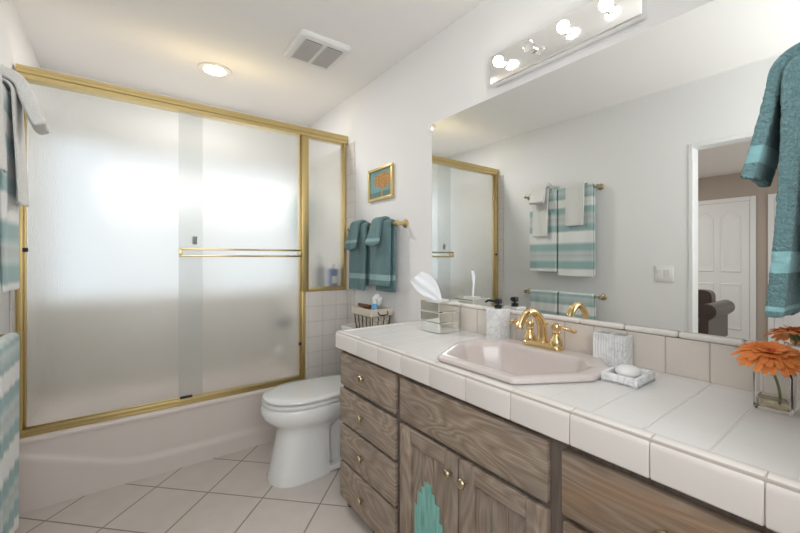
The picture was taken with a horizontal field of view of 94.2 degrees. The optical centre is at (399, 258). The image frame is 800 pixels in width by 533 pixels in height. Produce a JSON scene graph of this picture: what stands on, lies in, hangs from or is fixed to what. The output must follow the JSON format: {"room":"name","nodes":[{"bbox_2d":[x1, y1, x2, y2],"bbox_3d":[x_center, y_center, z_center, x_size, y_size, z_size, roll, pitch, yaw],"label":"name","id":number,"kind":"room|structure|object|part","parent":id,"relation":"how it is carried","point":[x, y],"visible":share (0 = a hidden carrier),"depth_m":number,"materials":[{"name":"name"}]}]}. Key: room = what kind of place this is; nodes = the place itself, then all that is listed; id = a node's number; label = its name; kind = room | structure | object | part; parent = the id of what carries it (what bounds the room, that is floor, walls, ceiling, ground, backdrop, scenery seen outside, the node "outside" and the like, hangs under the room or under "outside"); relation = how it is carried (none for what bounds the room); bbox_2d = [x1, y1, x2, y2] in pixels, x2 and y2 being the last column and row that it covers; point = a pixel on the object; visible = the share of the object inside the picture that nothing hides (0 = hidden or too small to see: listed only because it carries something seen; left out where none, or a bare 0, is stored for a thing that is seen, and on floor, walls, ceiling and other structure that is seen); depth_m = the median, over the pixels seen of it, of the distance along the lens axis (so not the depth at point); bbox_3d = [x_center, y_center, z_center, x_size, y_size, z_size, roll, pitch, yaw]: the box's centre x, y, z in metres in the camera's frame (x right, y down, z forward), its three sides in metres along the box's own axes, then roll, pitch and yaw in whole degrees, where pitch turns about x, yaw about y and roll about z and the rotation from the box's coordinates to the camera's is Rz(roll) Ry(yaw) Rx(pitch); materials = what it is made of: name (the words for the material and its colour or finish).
{"room":"bathroom","nodes":[
{"label":"bathroom","id":0,"kind":"room"},
{"bbox_2d":[0,0,40,333],"bbox_3d":[-1.061,0.000,0.627,0.100,2.440,4.470,0,0,-36],"label":"wall","id":1,"kind":"structure","parent":0,"point":[15,45],"depth_m":1.74,"materials":[{"name":"white paint"}]},
{"bbox_2d":[9,94,15,332],"bbox_3d":[-2.044,0.177,2.049,0.009,2.085,0.815,0,0,-36],"label":"trim","id":2,"kind":"structure","parent":1,"relation":"attached to","point":[12,293],"depth_m":1.73,"materials":[{"name":"tile"}]},
{"bbox_3d":[-1.383,0.315,1.219,0.085,0.054,0.749,0,0,-36],"label":"towel bar","id":3,"kind":"object","parent":1,"relation":"attached to","visible":0},
{"bbox_2d":[0,332,19,532],"bbox_3d":[-1.450,0.671,1.355,0.053,0.763,0.278,0,0,-36],"label":"bath towel","id":4,"kind":"object","parent":3,"relation":"hanging from","point":[9,342],"visible":1,"depth_m":1.37,"materials":[{"name":"fabric"}]},
{"bbox_3d":[-1.390,-0.590,1.228,0.085,0.054,0.726,0,0,-36],"label":"towel bar","id":5,"kind":"object","parent":1,"relation":"attached to","visible":0},
{"bbox_2d":[0,83,19,292],"bbox_3d":[-1.446,-0.249,1.358,0.062,0.733,0.277,0,0,-36],"label":"bath towel","id":6,"kind":"object","parent":5,"relation":"hanging from","point":[9,210],"visible":0.78,"depth_m":1.35,"materials":[{"name":"white fabric"}]},
{"bbox_2d":[2,78,29,206],"bbox_3d":[-1.449,-0.420,1.369,0.103,0.439,0.159,0,0,-36],"label":"hand towel","id":7,"kind":"object","parent":6,"relation":"on","point":[21,177],"visible":0.96,"depth_m":1.39,"materials":[{"name":"white fabric"}]},
{"bbox_2d":[0,64,49,134],"bbox_3d":[-1.443,-0.590,1.377,0.210,0.201,0.146,0,0,-36],"label":"washcloth","id":8,"kind":"object","parent":7,"relation":"on","point":[27,98],"visible":0.93,"depth_m":1.36,"materials":[{"name":"white fabric"}]},
{"bbox_3d":[-1.269,-0.231,1.118,0.061,0.768,0.301,0,0,-36],"label":"bath towel","id":9,"kind":"object","parent":5,"relation":"hanging from","visible":0},
{"bbox_2d":[0,67,6,172],"bbox_3d":[-1.260,-0.458,1.113,0.106,0.364,0.169,0,0,-36],"label":"hand towel","id":10,"kind":"object","parent":9,"relation":"on","point":[3,157],"visible":1,"depth_m":1.17,"materials":[{"name":"white fabric"}]},
{"bbox_2d":[41,67,308,127],"bbox_3d":[-1.597,0.000,2.948,1.797,2.440,0.100,0,0,-36],"label":"wall","id":11,"kind":"structure","parent":0,"point":[41,67],"depth_m":2.75,"materials":[{"name":"white paint"}]},
{"bbox_2d":[14,441,374,532],"bbox_3d":[-0.298,1.270,1.191,1.997,0.100,4.470,0,0,-36],"label":"floor","id":12,"kind":"structure","parent":0,"point":[232,492],"depth_m":1.82,"materials":[{"name":"tile"}]},
{"bbox_2d":[19,387,276,514],"bbox_3d":[-1.426,1.042,2.441,1.450,0.355,0.618,0,0,-36],"label":"bathtub","id":13,"kind":"object","parent":12,"relation":"on","point":[55,467],"visible":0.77,"depth_m":2.04,"materials":[{"name":"beige ceramic"}]},
{"bbox_2d":[19,387,272,445],"bbox_3d":[-1.426,1.018,2.441,1.450,0.305,0.618,0,0,-36],"label":"bathtub rim","id":14,"kind":"object","parent":13,"relation":"in","point":[233,420],"depth_m":2.19,"materials":[{"name":"beige ceramic"}]},
{"bbox_2d":[15,63,347,438],"bbox_3d":[-1.129,-0.034,2.323,1.787,1.797,0.097,0,0,-36],"label":"shower enclosure","id":15,"kind":"object","parent":13,"relation":"on","point":[170,248],"visible":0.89,"depth_m":2.16,"materials":[{"name":"glass"}]},
{"bbox_3d":[-1.528,-0.021,2.065,0.773,1.701,0.006,0,0,-36],"label":"sliding door","id":16,"kind":"part","parent":15,"relation":"part of","materials":[{"name":"white glass"}]},
{"bbox_3d":[-1.136,-0.902,2.332,1.787,0.060,0.075,0,0,-36],"label":"header rail","id":17,"kind":"part","parent":15,"relation":"part of","materials":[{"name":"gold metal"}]},
{"bbox_3d":[-1.234,-0.108,2.237,0.025,0.047,0.008,0,0,-36],"label":"finger pull","id":18,"kind":"part","parent":15,"relation":"part of","materials":[{"name":"grey plastic"}]},
{"bbox_3d":[-1.008,-0.021,2.414,0.739,1.701,0.006,0,0,-36],"label":"sliding door","id":19,"kind":"part","parent":15,"relation":"part of","materials":[{"name":"white glass"}]},
{"bbox_3d":[-0.556,-0.332,2.764,0.280,1.080,0.005,0,0,-36],"label":"fixed glass","id":20,"kind":"part","parent":15,"relation":"part of","materials":[{"name":"white"}]},
{"bbox_3d":[-0.547,0.221,2.771,0.302,0.026,0.063,0,0,-36],"label":"panel sill","id":21,"kind":"part","parent":15,"relation":"part of","materials":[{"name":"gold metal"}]},
{"bbox_2d":[260,323,355,487],"bbox_3d":[-0.441,0.834,2.236,0.761,0.772,0.416,0,0,-36],"label":"toilet","id":22,"kind":"object","parent":12,"relation":"on","point":[305,413],"visible":0.58,"depth_m":2.03,"materials":[{"name":"white ceramic"}]},
{"bbox_3d":[-0.523,1.012,2.175,0.556,0.416,0.368,0,0,-36],"label":"bowl","id":23,"kind":"part","parent":22,"relation":"part of","materials":[{"name":"white ceramic"}]},
{"bbox_3d":[-0.531,0.792,2.169,0.525,0.022,0.372,0,0,-36],"label":"seat","id":24,"kind":"part","parent":22,"relation":"part of","materials":[{"name":"white plastic"}]},
{"bbox_3d":[-0.525,0.768,2.174,0.533,0.026,0.370,0,0,-36],"label":"lid","id":25,"kind":"part","parent":22,"relation":"part of","materials":[{"name":"white ceramic"}]},
{"bbox_3d":[-0.210,0.465,2.407,0.186,0.034,0.416,0,0,-36],"label":"tank lid","id":26,"kind":"part","parent":22,"relation":"part of","materials":[{"name":"white ceramic"}]},
{"bbox_2d":[352,306,392,327],"bbox_3d":[-0.179,0.379,2.376,0.172,0.136,0.278,0,0,-36],"label":"wire basket","id":27,"kind":"object","parent":22,"relation":"on","point":[380,316],"visible":0.73,"depth_m":2.30,"materials":[{"name":"fabric"}]},
{"bbox_2d":[358,303,371,309],"bbox_3d":[-0.231,0.313,2.407,0.054,0.040,0.146,0,0,-36],"label":"brush","id":28,"kind":"object","parent":27,"relation":"on","point":[365,306],"visible":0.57,"depth_m":2.37,"materials":[{"name":"brown wood"}]},
{"bbox_3d":[-0.179,0.384,2.376,0.161,0.126,0.231,0,0,-36],"label":"wire frame","id":29,"kind":"part","parent":27,"relation":"part of","materials":[{"name":"brown metal"}]},
{"bbox_2d":[371,299,377,309],"bbox_3d":[-0.157,0.344,2.315,0.042,0.184,0.042,0,0,-36],"label":"lotion bottle","id":30,"kind":"object","parent":27,"relation":"in","point":[374,306],"visible":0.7,"depth_m":2.30,"materials":[{"name":"blue plastic"}]},
{"bbox_2d":[372,293,381,305],"bbox_3d":[-0.147,0.269,2.396,0.070,0.095,0.061,0,0,4],"label":"tissue wad","id":31,"kind":"object","parent":27,"relation":"in","point":[379,299],"visible":0.71,"depth_m":2.38,"materials":[{"name":"white paper"}]},
{"bbox_2d":[340,351,776,532],"bbox_3d":[0.383,0.828,1.316,0.551,0.784,1.620,0,0,-36],"label":"vanity cabinet","id":32,"kind":"object","parent":12,"relation":"on","point":[417,457],"visible":1,"depth_m":1.12,"materials":[{"name":"brown wood"}]},
{"bbox_3d":[-0.177,1.067,1.635,0.030,0.032,0.032,0,0,-36],"label":"knob","id":33,"kind":"part","parent":32,"relation":"part of","materials":[{"name":"gold metal"}]},
{"bbox_3d":[-0.177,0.883,1.635,0.030,0.032,0.032,0,0,-36],"label":"knob","id":34,"kind":"part","parent":32,"relation":"part of","materials":[{"name":"gold metal"}]},
{"bbox_3d":[-0.177,0.705,1.635,0.030,0.032,0.032,0,0,-36],"label":"knob","id":35,"kind":"part","parent":32,"relation":"part of","materials":[{"name":"gold metal"}]},
{"bbox_3d":[-0.171,0.527,1.627,0.030,0.032,0.032,0,0,-36],"label":"knob","id":36,"kind":"part","parent":32,"relation":"part of","materials":[{"name":"gold metal"}]},
{"bbox_3d":[-0.150,1.069,1.641,0.020,0.171,0.462,0,0,-36],"label":"drawer","id":37,"kind":"part","parent":32,"relation":"part of","materials":[{"name":"brown wood"}]},
{"bbox_3d":[-0.150,0.886,1.641,0.020,0.168,0.462,0,0,-36],"label":"drawer","id":38,"kind":"part","parent":32,"relation":"part of","materials":[{"name":"brown wood"}]},
{"bbox_3d":[-0.150,0.708,1.641,0.020,0.160,0.462,0,0,-36],"label":"drawer","id":39,"kind":"part","parent":32,"relation":"part of","materials":[{"name":"brown wood"}]},
{"bbox_3d":[-0.148,0.530,1.638,0.020,0.156,0.454,0,0,-36],"label":"drawer","id":40,"kind":"part","parent":32,"relation":"part of","materials":[{"name":"brown wood"}]},
{"bbox_3d":[0.102,0.890,1.307,0.012,0.410,0.180,0,0,-36],"label":"door panel","id":41,"kind":"part","parent":32,"relation":"part of","materials":[{"name":"brown wood"}]},
{"bbox_3d":[0.099,0.657,1.305,0.019,0.055,0.181,0,0,-36],"label":"door rail","id":42,"kind":"part","parent":32,"relation":"part of","materials":[{"name":"brown wood"}]},
{"bbox_3d":[0.099,0.892,1.305,0.020,0.525,0.305,0,0,-36],"label":"cabinet door","id":43,"kind":"part","parent":32,"relation":"part of","materials":[{"name":"brown wood"}]},
{"bbox_3d":[0.151,0.689,1.191,0.030,0.032,0.032,0,0,-36],"label":"knob","id":44,"kind":"part","parent":32,"relation":"part of","materials":[{"name":"gold metal"}]},
{"bbox_3d":[0.190,0.689,1.139,0.030,0.032,0.032,0,0,-36],"label":"knob","id":45,"kind":"part","parent":32,"relation":"part of","materials":[{"name":"gold metal"}]},
{"bbox_3d":[0.287,0.890,1.057,0.012,0.410,0.180,0,0,-36],"label":"door panel","id":46,"kind":"part","parent":32,"relation":"part of","materials":[{"name":"brown wood"}]},
{"bbox_3d":[0.284,0.657,1.055,0.019,0.055,0.181,0,0,-36],"label":"door rail","id":47,"kind":"part","parent":32,"relation":"part of","materials":[{"name":"brown wood"}]},
{"bbox_3d":[0.283,0.892,1.054,0.020,0.525,0.305,0,0,-36],"label":"cabinet door","id":48,"kind":"part","parent":32,"relation":"part of","materials":[{"name":"brown wood"}]},
{"bbox_2d":[336,320,799,532],"bbox_3d":[0.385,0.394,1.326,0.538,0.081,1.634,0,0,-36],"label":"countertop","id":49,"kind":"structure","parent":32,"relation":"on","point":[708,442],"depth_m":0.84,"materials":[{"name":"tile"}]},
{"bbox_2d":[421,298,458,333],"bbox_3d":[0.195,0.278,1.831,0.134,0.151,0.136,0,0,-36],"label":"tissue box","id":50,"kind":"object","parent":49,"relation":"on","point":[441,316],"visible":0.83,"depth_m":1.78,"materials":[{"name":"white mirror"}]},
{"bbox_2d":[410,272,441,299],"bbox_3d":[0.128,0.139,1.833,0.155,0.150,0.021,0,0,2],"label":"tissue","id":51,"kind":"object","parent":50,"relation":"in","point":[423,283],"visible":0.94,"depth_m":1.83,"materials":[{"name":"white paper"}]},
{"bbox_2d":[485,298,509,337],"bbox_3d":[0.423,0.264,1.619,0.070,0.180,0.085,0,0,-36],"label":"soap dispenser","id":52,"kind":"object","parent":49,"relation":"on","point":[497,317],"visible":0.88,"depth_m":1.59,"materials":[{"name":"white stone"}]},
{"bbox_2d":[437,338,609,384],"bbox_3d":[0.408,0.415,1.292,0.458,0.163,0.540,0,0,-36],"label":"sink","id":53,"kind":"object","parent":49,"relation":"in","point":[508,360],"visible":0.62,"depth_m":1.33,"materials":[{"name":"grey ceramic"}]},
{"bbox_2d":[510,308,576,350],"bbox_3d":[0.529,0.257,1.397,0.206,0.153,0.206,0,0,10],"label":"faucet","id":54,"kind":"object","parent":49,"relation":"on","point":[556,343],"visible":1,"depth_m":1.37,"materials":[{"name":"gold metal"}]},
{"bbox_3d":[0.507,0.278,1.454,0.048,0.083,0.048,0,0,-36],"label":"handle","id":55,"kind":"part","parent":54,"relation":"part of","materials":[{"name":"gold metal"}]},
{"bbox_3d":[0.486,0.250,1.369,0.176,0.138,0.042,0,0,-36],"label":"spout","id":56,"kind":"part","parent":54,"relation":"part of","materials":[{"name":"gold metal"}]},
{"bbox_3d":[0.540,0.324,1.409,0.054,0.019,0.158,0,0,-36],"label":"plate","id":57,"kind":"part","parent":54,"relation":"part of","materials":[{"name":"gold metal"}]},
{"bbox_3d":[0.573,0.278,1.364,0.048,0.083,0.048,0,0,-36],"label":"handle","id":58,"kind":"part","parent":54,"relation":"part of","materials":[{"name":"gold metal"}]},
{"bbox_3d":[0.595,0.254,1.323,0.017,0.019,0.074,0,0,-28],"label":"lever","id":59,"kind":"part","parent":54,"relation":"part of","materials":[{"name":"gold metal"}]},
{"bbox_2d":[593,330,632,366],"bbox_3d":[0.708,0.302,1.242,0.056,0.104,0.104,0,0,-36],"label":"toothbrush holder","id":60,"kind":"object","parent":49,"relation":"on","point":[614,349],"visible":0.79,"depth_m":1.22,"materials":[{"name":"white stone"}]},
{"bbox_2d":[601,364,654,388],"bbox_3d":[0.662,0.341,1.080,0.124,0.027,0.097,0,0,-36],"label":"soap dish","id":61,"kind":"object","parent":49,"relation":"on","point":[646,377],"visible":0.77,"depth_m":1.05,"materials":[{"name":"white stone"}]},
{"bbox_2d":[615,364,640,377],"bbox_3d":[0.662,0.328,1.080,0.076,0.036,0.063,0,0,-36],"label":"soap bar","id":62,"kind":"object","parent":61,"relation":"in","point":[627,370],"visible":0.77,"depth_m":1.06,"materials":[{"name":"white"}]},
{"bbox_2d":[753,368,796,415],"bbox_3d":[0.884,0.295,0.878,0.066,0.119,0.066,0,0,-36],"label":"bud vase","id":63,"kind":"object","parent":49,"relation":"on","point":[777,393],"visible":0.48,"depth_m":0.85,"materials":[{"name":"clear glass"}]},
{"bbox_2d":[731,340,799,376],"bbox_3d":[0.853,0.266,0.856,0.128,0.152,0.127,0,0,-1],"label":"gerbera","id":64,"kind":"object","parent":63,"relation":"in","point":[768,356],"visible":1,"depth_m":0.83,"materials":[{"name":"orange plant"}]},
{"bbox_3d":[0.536,0.711,0.713,0.020,0.158,0.466,0,0,-36],"label":"drawer","id":65,"kind":"part","parent":32,"relation":"part of","materials":[{"name":"brown wood"}]},
{"bbox_3d":[0.506,0.534,0.712,0.030,0.032,0.032,0,0,-36],"label":"knob","id":66,"kind":"part","parent":32,"relation":"part of","materials":[{"name":"gold metal"}]},
{"bbox_3d":[0.535,0.537,0.714,0.020,0.155,0.468,0,0,-36],"label":"drawer","id":67,"kind":"part","parent":32,"relation":"part of","materials":[{"name":"brown wood"}]},
{"bbox_2d":[12,0,484,126],"bbox_3d":[-0.258,-1.270,1.221,1.897,0.100,4.470,0,0,-36],"label":"ceiling","id":68,"kind":"structure","parent":0,"point":[157,46],"depth_m":2.08,"materials":[{"name":"white paint"}]},
{"bbox_2d":[197,62,231,77],"bbox_3d":[-1.198,-1.215,2.408,0.200,0.010,0.200,0,0,-36],"label":"recessed light","id":69,"kind":"object","parent":68,"relation":"in","point":[215,70],"visible":1,"depth_m":2.40,"materials":[{"name":"white glass"}]},
{"bbox_2d":[283,29,350,70],"bbox_3d":[-0.489,-1.206,2.184,0.306,0.026,0.317,0,0,-36],"label":"exhaust fan","id":70,"kind":"object","parent":68,"relation":"attached to","point":[310,48],"visible":1,"depth_m":2.14,"materials":[{"name":"white plastic"}]},
{"bbox_2d":[291,39,322,62],"bbox_3d":[-0.539,-1.195,2.148,0.103,0.004,0.225,0,0,-36],"label":"grille","id":71,"kind":"object","parent":70,"relation":"attached to","point":[306,50],"depth_m":2.14,"materials":[{"name":"grey plastic"}]},
{"bbox_2d":[311,47,342,68],"bbox_3d":[-0.438,-1.195,2.222,0.103,0.004,0.225,0,0,-36],"label":"grille","id":72,"kind":"object","parent":70,"relation":"attached to","point":[326,57],"depth_m":2.21,"materials":[{"name":"grey plastic"}]},
{"bbox_2d":[305,289,347,378],"bbox_3d":[-0.752,0.728,3.026,0.328,0.985,0.761,0,0,-36],"label":"wall","id":73,"kind":"structure","parent":0,"point":[326,311],"depth_m":2.70,"materials":[{"name":"tile"}]},
{"bbox_2d":[309,0,796,346],"bbox_3d":[0.465,0.000,1.755,0.100,2.440,4.470,0,0,-36],"label":"wall","id":74,"kind":"structure","parent":0,"point":[391,118],"depth_m":2.12,"materials":[{"name":"white paint"}]},
{"bbox_2d":[346,141,354,323],"bbox_3d":[-0.591,0.177,3.092,0.009,2.085,0.865,0,0,-36],"label":"trim","id":75,"kind":"structure","parent":74,"relation":"attached to","point":[350,148],"depth_m":2.79,"materials":[{"name":"tile"}]},
{"bbox_2d":[346,219,407,231],"bbox_3d":[-0.175,-0.212,2.470,0.080,0.054,0.654,0,0,-36],"label":"towel bar","id":76,"kind":"object","parent":74,"relation":"attached to","point":[404,222],"visible":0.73,"depth_m":2.23,"materials":[{"name":"gold metal"}]},
{"bbox_2d":[349,222,370,290],"bbox_3d":[-0.276,-0.013,2.554,0.069,0.455,0.224,0,0,-36],"label":"hand towel","id":77,"kind":"object","parent":76,"relation":"hanging from","point":[359,258],"visible":0.78,"depth_m":2.50,"materials":[{"name":"teal fabric"}]},
{"bbox_2d":[344,220,366,250],"bbox_3d":[-0.294,-0.159,2.556,0.140,0.210,0.153,0,0,-36],"label":"washcloth","id":78,"kind":"object","parent":77,"relation":"on","point":[351,241],"visible":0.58,"depth_m":2.53,"materials":[{"name":"teal fabric"}]},
{"bbox_2d":[370,219,395,292],"bbox_3d":[-0.113,-0.015,2.333,0.069,0.450,0.214,0,0,-36],"label":"hand towel","id":79,"kind":"object","parent":76,"relation":"hanging from","point":[383,255],"visible":0.8,"depth_m":2.28,"materials":[{"name":"teal fabric"}]},
{"bbox_2d":[365,216,389,246],"bbox_3d":[-0.130,-0.169,2.335,0.140,0.189,0.140,0,0,-36],"label":"washcloth","id":80,"kind":"object","parent":79,"relation":"on","point":[373,237],"visible":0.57,"depth_m":2.31,"materials":[{"name":"teal fabric"}]},
{"bbox_2d":[368,163,393,202],"bbox_3d":[-0.129,-0.494,2.456,0.022,0.216,0.287,0,0,-36],"label":"framed picture","id":81,"kind":"object","parent":74,"relation":"attached to","point":[380,179],"visible":1,"depth_m":2.45,"materials":[{"name":"gold wood"}]},
{"bbox_2d":[370,167,390,198],"bbox_3d":[-0.127,-0.494,2.458,0.004,0.184,0.255,0,0,-36],"label":"painting","id":82,"kind":"object","parent":81,"relation":"attached to","point":[380,177],"depth_m":2.45},
{"bbox_2d":[491,0,646,86],"bbox_3d":[0.582,-0.846,1.427,0.101,0.132,0.613,0,0,-36],"label":"vanity light","id":83,"kind":"object","parent":74,"relation":"attached to","point":[596,20],"visible":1,"depth_m":1.38,"materials":[{"name":"silver metal"}]},
{"bbox_3d":[0.423,-0.846,1.596,0.046,0.043,0.043,0,0,-36],"label":"bulb","id":84,"kind":"part","parent":83,"relation":"part of","materials":[{"name":"white glass"}]},
{"bbox_2d":[500,59,506,67],"bbox_3d":[0.446,-0.846,1.613,0.014,0.034,0.034,0,0,-36],"label":"socket","id":85,"kind":"object","parent":83,"relation":"attached to","point":[504,64],"depth_m":1.61,"materials":[{"name":"silver metal"}]},
{"bbox_3d":[0.509,-0.846,1.478,0.046,0.043,0.043,0,0,-36],"label":"bulb","id":86,"kind":"part","parent":83,"relation":"part of","materials":[{"name":"clear glass"}]},
{"bbox_2d":[529,44,536,52],"bbox_3d":[0.533,-0.846,1.496,0.014,0.034,0.034,0,0,-36],"label":"socket","id":87,"kind":"object","parent":83,"relation":"attached to","point":[534,49],"depth_m":1.49,"materials":[{"name":"silver metal"}]},
{"bbox_3d":[0.597,-0.846,1.359,0.046,0.043,0.043,0,0,-36],"label":"bulb","id":88,"kind":"part","parent":83,"relation":"part of","materials":[{"name":"white glass"}]},
{"bbox_2d":[564,25,572,35],"bbox_3d":[0.621,-0.846,1.377,0.014,0.034,0.034,0,0,-36],"label":"socket","id":89,"kind":"object","parent":83,"relation":"attached to","point":[569,32],"depth_m":1.37,"materials":[{"name":"silver metal"}]},
{"bbox_3d":[0.687,-0.846,1.239,0.046,0.043,0.043,0,0,-36],"label":"bulb","id":90,"kind":"part","parent":83,"relation":"part of","materials":[{"name":"white glass"}]},
{"bbox_2d":[606,2,615,13],"bbox_3d":[0.710,-0.846,1.256,0.014,0.034,0.034,0,0,-36],"label":"socket","id":91,"kind":"object","parent":83,"relation":"attached to","point":[612,10],"depth_m":1.25,"materials":[{"name":"silver metal"}]},
{"bbox_2d":[432,0,799,346],"bbox_3d":[0.630,-0.260,1.442,0.006,0.964,1.520,0,0,-36],"label":"mirror","id":92,"kind":"object","parent":74,"relation":"attached to","point":[607,184],"visible":0.78,"depth_m":1.24,"materials":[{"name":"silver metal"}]},
{"bbox_2d":[458,302,799,400],"bbox_3d":[0.624,0.288,1.435,0.024,0.132,1.524,0,0,-36],"label":"backsplash","id":93,"kind":"structure","parent":74,"relation":"attached to","point":[708,358],"depth_m":1.16,"materials":[{"name":"tile"}]},
{"bbox_3d":[1.192,0.000,0.210,0.567,2.440,1.120,0,0,-36],"label":"wall","id":94,"kind":"structure","parent":0,"visible":0},
{"bbox_3d":[0.834,-0.310,0.697,0.310,0.054,0.090,0,0,-36],"label":"towel bar","id":95,"kind":"object","parent":94,"relation":"attached to","visible":0},
{"bbox_2d":[764,54,799,316],"bbox_3d":[0.776,-0.121,0.700,0.276,0.451,0.091,0,0,-36],"label":"hand towel","id":96,"kind":"object","parent":95,"relation":"hanging from","point":[783,292],"visible":1,"depth_m":0.64,"materials":[{"name":"teal fabric"}]},
{"bbox_2d":[741,42,799,187],"bbox_3d":[0.736,-0.258,0.679,0.155,0.226,0.144,0,0,-36],"label":"washcloth","id":97,"kind":"object","parent":96,"relation":"on","point":[760,166],"visible":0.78,"depth_m":0.67,"materials":[{"name":"teal fabric"}]}
]}

